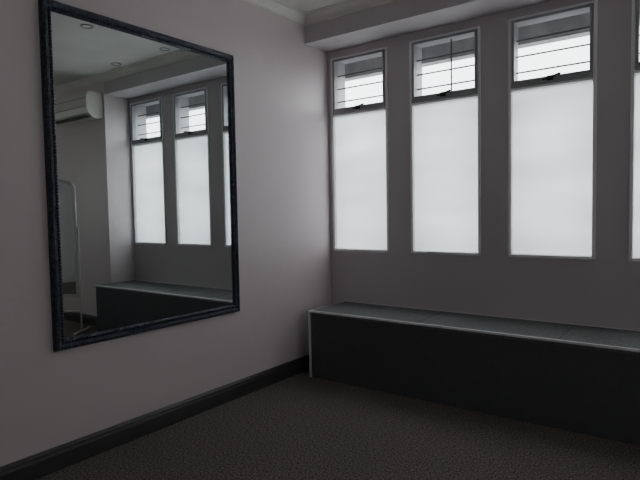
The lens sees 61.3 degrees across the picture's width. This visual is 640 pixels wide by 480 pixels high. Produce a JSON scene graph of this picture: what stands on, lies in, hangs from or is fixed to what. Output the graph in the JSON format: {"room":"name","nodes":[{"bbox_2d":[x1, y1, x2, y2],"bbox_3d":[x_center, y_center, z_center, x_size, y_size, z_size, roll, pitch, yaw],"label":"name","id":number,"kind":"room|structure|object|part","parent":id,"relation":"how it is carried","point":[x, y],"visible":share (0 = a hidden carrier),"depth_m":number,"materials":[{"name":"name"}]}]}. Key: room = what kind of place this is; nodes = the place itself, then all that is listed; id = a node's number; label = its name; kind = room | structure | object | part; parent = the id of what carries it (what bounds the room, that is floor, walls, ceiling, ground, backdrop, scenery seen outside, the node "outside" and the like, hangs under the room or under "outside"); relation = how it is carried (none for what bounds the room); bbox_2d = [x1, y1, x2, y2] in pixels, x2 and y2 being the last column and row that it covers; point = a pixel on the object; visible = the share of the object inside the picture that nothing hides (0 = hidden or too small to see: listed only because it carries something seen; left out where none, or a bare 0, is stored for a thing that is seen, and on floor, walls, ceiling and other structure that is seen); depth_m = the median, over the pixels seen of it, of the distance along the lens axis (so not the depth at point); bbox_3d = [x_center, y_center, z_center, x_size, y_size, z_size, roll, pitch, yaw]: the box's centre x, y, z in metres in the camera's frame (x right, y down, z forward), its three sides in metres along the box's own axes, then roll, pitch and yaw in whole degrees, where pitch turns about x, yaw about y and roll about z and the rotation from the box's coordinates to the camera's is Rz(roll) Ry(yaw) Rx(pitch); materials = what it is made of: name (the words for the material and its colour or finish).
{"room":"dressing room","nodes":[
{"label":"dressing room","id":0,"kind":"room"},
{"bbox_2d":[0,0,330,466],"bbox_3d":[-1.769,-0.241,2.529,0.200,2.980,6.420,1,4,36],"label":"wall","id":1,"kind":"structure","parent":0,"point":[49,399],"depth_m":3.56,"materials":[{"name":"paint"}]},
{"bbox_2d":[38,0,239,351],"bbox_3d":[-1.010,-0.362,3.353,0.034,1.840,1.368,1,4,36],"label":"wall mirror","id":2,"kind":"object","parent":1,"relation":"attached to","point":[139,122],"visible":1,"depth_m":3.22,"materials":[{"name":"black mirror"}]},
{"bbox_2d":[0,354,308,479],"bbox_3d":[-1.660,1.188,2.530,0.022,0.123,6.000,1,4,36],"label":"baseboard","id":3,"kind":"structure","parent":1,"relation":"attached to","point":[33,467],"depth_m":3.28,"materials":[{"name":"black wood"}]},
{"bbox_2d":[243,0,305,25],"bbox_3d":[-1.784,-1.680,2.230,0.082,0.075,5.672,1,4,36],"label":"trim","id":4,"kind":"structure","parent":1,"relation":"attached to","point":[277,7],"depth_m":4.24,"materials":[{"name":"paint"}]},
{"bbox_2d":[280,0,346,11],"bbox_3d":[0.537,-1.755,0.726,6.000,0.150,6.420,1,4,36],"label":"ceiling","id":5,"kind":"structure","parent":0,"point":[303,5],"depth_m":4.23,"materials":[{"name":"paint"}]},
{"bbox_2d":[36,370,639,479],"bbox_3d":[0.591,1.355,0.888,6.000,0.120,6.420,1,4,36],"label":"floor","id":6,"kind":"structure","parent":0,"point":[300,426],"depth_m":3.10,"materials":[{"name":"grey carpet"}]},
{"bbox_2d":[308,301,639,445],"bbox_3d":[1.214,0.856,3.779,2.851,0.555,0.537,1,4,36],"label":"storage bench","id":7,"kind":"object","parent":6,"relation":"on","point":[578,378],"visible":1,"depth_m":3.58,"materials":[{"name":"wood"}]},
{"bbox_3d":[1.214,0.856,3.779,2.851,0.555,0.537,1,4,36],"label":"edge trim","id":8,"kind":"part","parent":7,"relation":"part of","materials":[{"name":"metal"}]},
{"bbox_2d":[304,0,551,52],"bbox_3d":[1.174,-1.741,3.775,3.005,0.217,0.328,1,4,36],"label":"ceiling beam","id":9,"kind":"structure","parent":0,"point":[401,17],"depth_m":4.10,"materials":[{"name":"paint"}]},
{"bbox_2d":[327,0,639,329],"bbox_3d":[1.361,-0.376,4.066,3.005,2.980,0.220,1,4,36],"label":"wall","id":10,"kind":"structure","parent":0,"point":[604,291],"depth_m":3.95,"materials":[{"name":"paint"}]},
{"bbox_2d":[333,107,384,116],"bbox_3d":[0.345,-1.097,4.658,0.528,0.018,0.062,1,4,36],"label":"sill","id":11,"kind":"structure","parent":10,"relation":"attached to","point":[379,109],"depth_m":4.63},
{"bbox_2d":[412,94,477,105],"bbox_3d":[0.971,-1.084,4.196,0.538,0.018,0.062,1,4,36],"label":"sill","id":12,"kind":"structure","parent":10,"relation":"attached to","point":[474,95],"depth_m":4.16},
{"bbox_2d":[511,77,592,91],"bbox_3d":[1.600,-1.071,3.732,0.531,0.018,0.062,1,4,36],"label":"sill","id":13,"kind":"structure","parent":10,"relation":"attached to","point":[589,78],"depth_m":3.70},
{"bbox_3d":[3.516,-0.320,2.272,2.595,2.980,0.548,1,4,36],"label":"wall","id":14,"kind":"structure","parent":0,"visible":0},
{"bbox_2d":[304,0,398,26],"bbox_3d":[2.095,-1.780,2.836,5.600,0.075,0.082,1,4,36],"label":"trim","id":15,"kind":"structure","parent":14,"relation":"attached to","point":[347,7],"depth_m":4.26,"materials":[{"name":"paint"}]},
{"bbox_2d":[330,47,389,252],"bbox_3d":[0.342,-0.748,4.662,0.572,1.704,0.095,1,4,36],"label":"window","id":16,"kind":"structure","parent":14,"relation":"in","point":[335,248],"depth_m":4.68,"materials":[{"name":"white glass"}]},
{"bbox_3d":[0.330,-1.142,4.617,0.124,0.041,0.035,2,4,43],"label":"latch handle","id":17,"kind":"part","parent":16,"relation":"part of","materials":[{"name":"black plastic"}]},
{"bbox_3d":[0.337,-1.358,4.639,0.524,0.446,0.054,1,4,36],"label":"hopper window sash","id":18,"kind":"part","parent":16,"relation":"part of","materials":[{"name":"clear glass"}]},
{"bbox_2d":[333,104,384,114],"bbox_3d":[0.344,-1.121,4.655,0.528,0.030,0.066,1,4,36],"label":"transom","id":19,"kind":"object","parent":16,"relation":"attached to","point":[379,105],"visible":0.69,"depth_m":4.61,"materials":[{"name":"metal"}]},
{"bbox_3d":[0.357,-0.504,4.691,0.528,1.170,0.004,1,4,36],"label":"frosted pane","id":20,"kind":"part","parent":16,"relation":"part of","materials":[{"name":"white glass"}]},
{"bbox_2d":[338,67,382,102],"bbox_3d":[0.389,-1.354,4.710,0.564,0.242,0.012,1,4,36],"label":"bars","id":21,"kind":"object","parent":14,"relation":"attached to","point":[381,67],"visible":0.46,"depth_m":4.73,"materials":[{"name":"metal"}]},
{"bbox_2d":[409,26,480,255],"bbox_3d":[0.967,-0.735,4.200,0.582,1.704,0.095,1,4,36],"label":"window","id":22,"kind":"structure","parent":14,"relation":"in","point":[478,28],"depth_m":4.22,"materials":[{"name":"white glass"}]},
{"bbox_3d":[0.956,-1.129,4.155,0.124,0.041,0.035,2,4,43],"label":"latch handle","id":23,"kind":"part","parent":22,"relation":"part of","materials":[{"name":"black plastic"}]},
{"bbox_3d":[0.963,-1.345,4.177,0.534,0.446,0.054,1,4,36],"label":"hopper window sash","id":24,"kind":"part","parent":22,"relation":"part of","materials":[{"name":"clear glass"}]},
{"bbox_2d":[412,90,477,102],"bbox_3d":[0.970,-1.108,4.193,0.538,0.030,0.066,1,4,36],"label":"transom","id":25,"kind":"object","parent":22,"relation":"attached to","point":[471,92],"visible":0.68,"depth_m":4.15,"materials":[{"name":"metal"}]},
{"bbox_3d":[0.983,-0.491,4.229,0.538,1.170,0.004,1,4,36],"label":"frosted pane","id":26,"kind":"part","parent":22,"relation":"part of","materials":[{"name":"white glass"}]},
{"bbox_2d":[417,39,473,90],"bbox_3d":[1.015,-1.341,4.247,0.574,0.500,0.012,1,4,36],"label":"bars","id":27,"kind":"object","parent":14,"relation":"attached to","point":[451,53],"visible":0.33,"depth_m":4.24,"materials":[{"name":"metal"}]},
{"bbox_2d":[345,12,589,81],"bbox_3d":[2.356,-1.708,3.443,5.900,0.530,0.100,1,4,36],"label":"lintel","id":28,"kind":"object","parent":14,"relation":"attached to","point":[582,20],"depth_m":4.25,"materials":[{"name":"concrete"}]},
{"bbox_2d":[508,0,597,259],"bbox_3d":[1.596,-0.722,3.737,0.576,1.704,0.095,1,4,36],"label":"window","id":29,"kind":"structure","parent":14,"relation":"in","point":[595,2],"depth_m":3.75,"materials":[{"name":"white glass"}]},
{"bbox_3d":[1.584,-1.116,3.691,0.124,0.041,0.035,2,4,43],"label":"latch handle","id":30,"kind":"part","parent":29,"relation":"part of","materials":[{"name":"black plastic"}]},
{"bbox_2d":[511,72,592,88],"bbox_3d":[1.598,-1.095,3.729,0.532,0.030,0.066,1,4,36],"label":"transom","id":31,"kind":"object","parent":29,"relation":"attached to","point":[584,75],"visible":0.67,"depth_m":3.69,"materials":[{"name":"metal"}]},
{"bbox_3d":[1.612,-0.478,3.765,0.532,1.170,0.004,1,4,36],"label":"frosted pane","id":32,"kind":"part","parent":29,"relation":"part of","materials":[{"name":"white glass"}]},
{"bbox_3d":[1.591,-1.332,3.713,0.528,0.446,0.054,1,4,36],"label":"hopper window sash","id":33,"kind":"part","parent":29,"relation":"part of","materials":[{"name":"clear glass"}]},
{"bbox_2d":[516,26,589,73],"bbox_3d":[1.643,-1.328,3.784,0.568,0.242,0.012,1,4,36],"label":"bars","id":34,"kind":"object","parent":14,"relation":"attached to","point":[587,26],"visible":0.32,"depth_m":3.78,"materials":[{"name":"metal"}]},
{"bbox_2d":[628,0,639,261],"bbox_3d":[2.230,-0.708,3.268,0.614,1.704,0.095,1,4,36],"label":"window","id":35,"kind":"structure","parent":14,"relation":"in","point":[633,13],"depth_m":3.44,"materials":[{"name":"white glass"}]},
{"bbox_3d":[2.246,-0.465,3.296,0.570,1.170,0.004,1,4,36],"label":"frosted pane","id":36,"kind":"part","parent":35,"relation":"part of","materials":[{"name":"white glass"}]},
{"bbox_3d":[2.226,-1.319,3.245,0.566,0.446,0.054,1,4,36],"label":"hopper window sash","id":37,"kind":"part","parent":35,"relation":"part of","materials":[{"name":"clear glass"}]}
]}

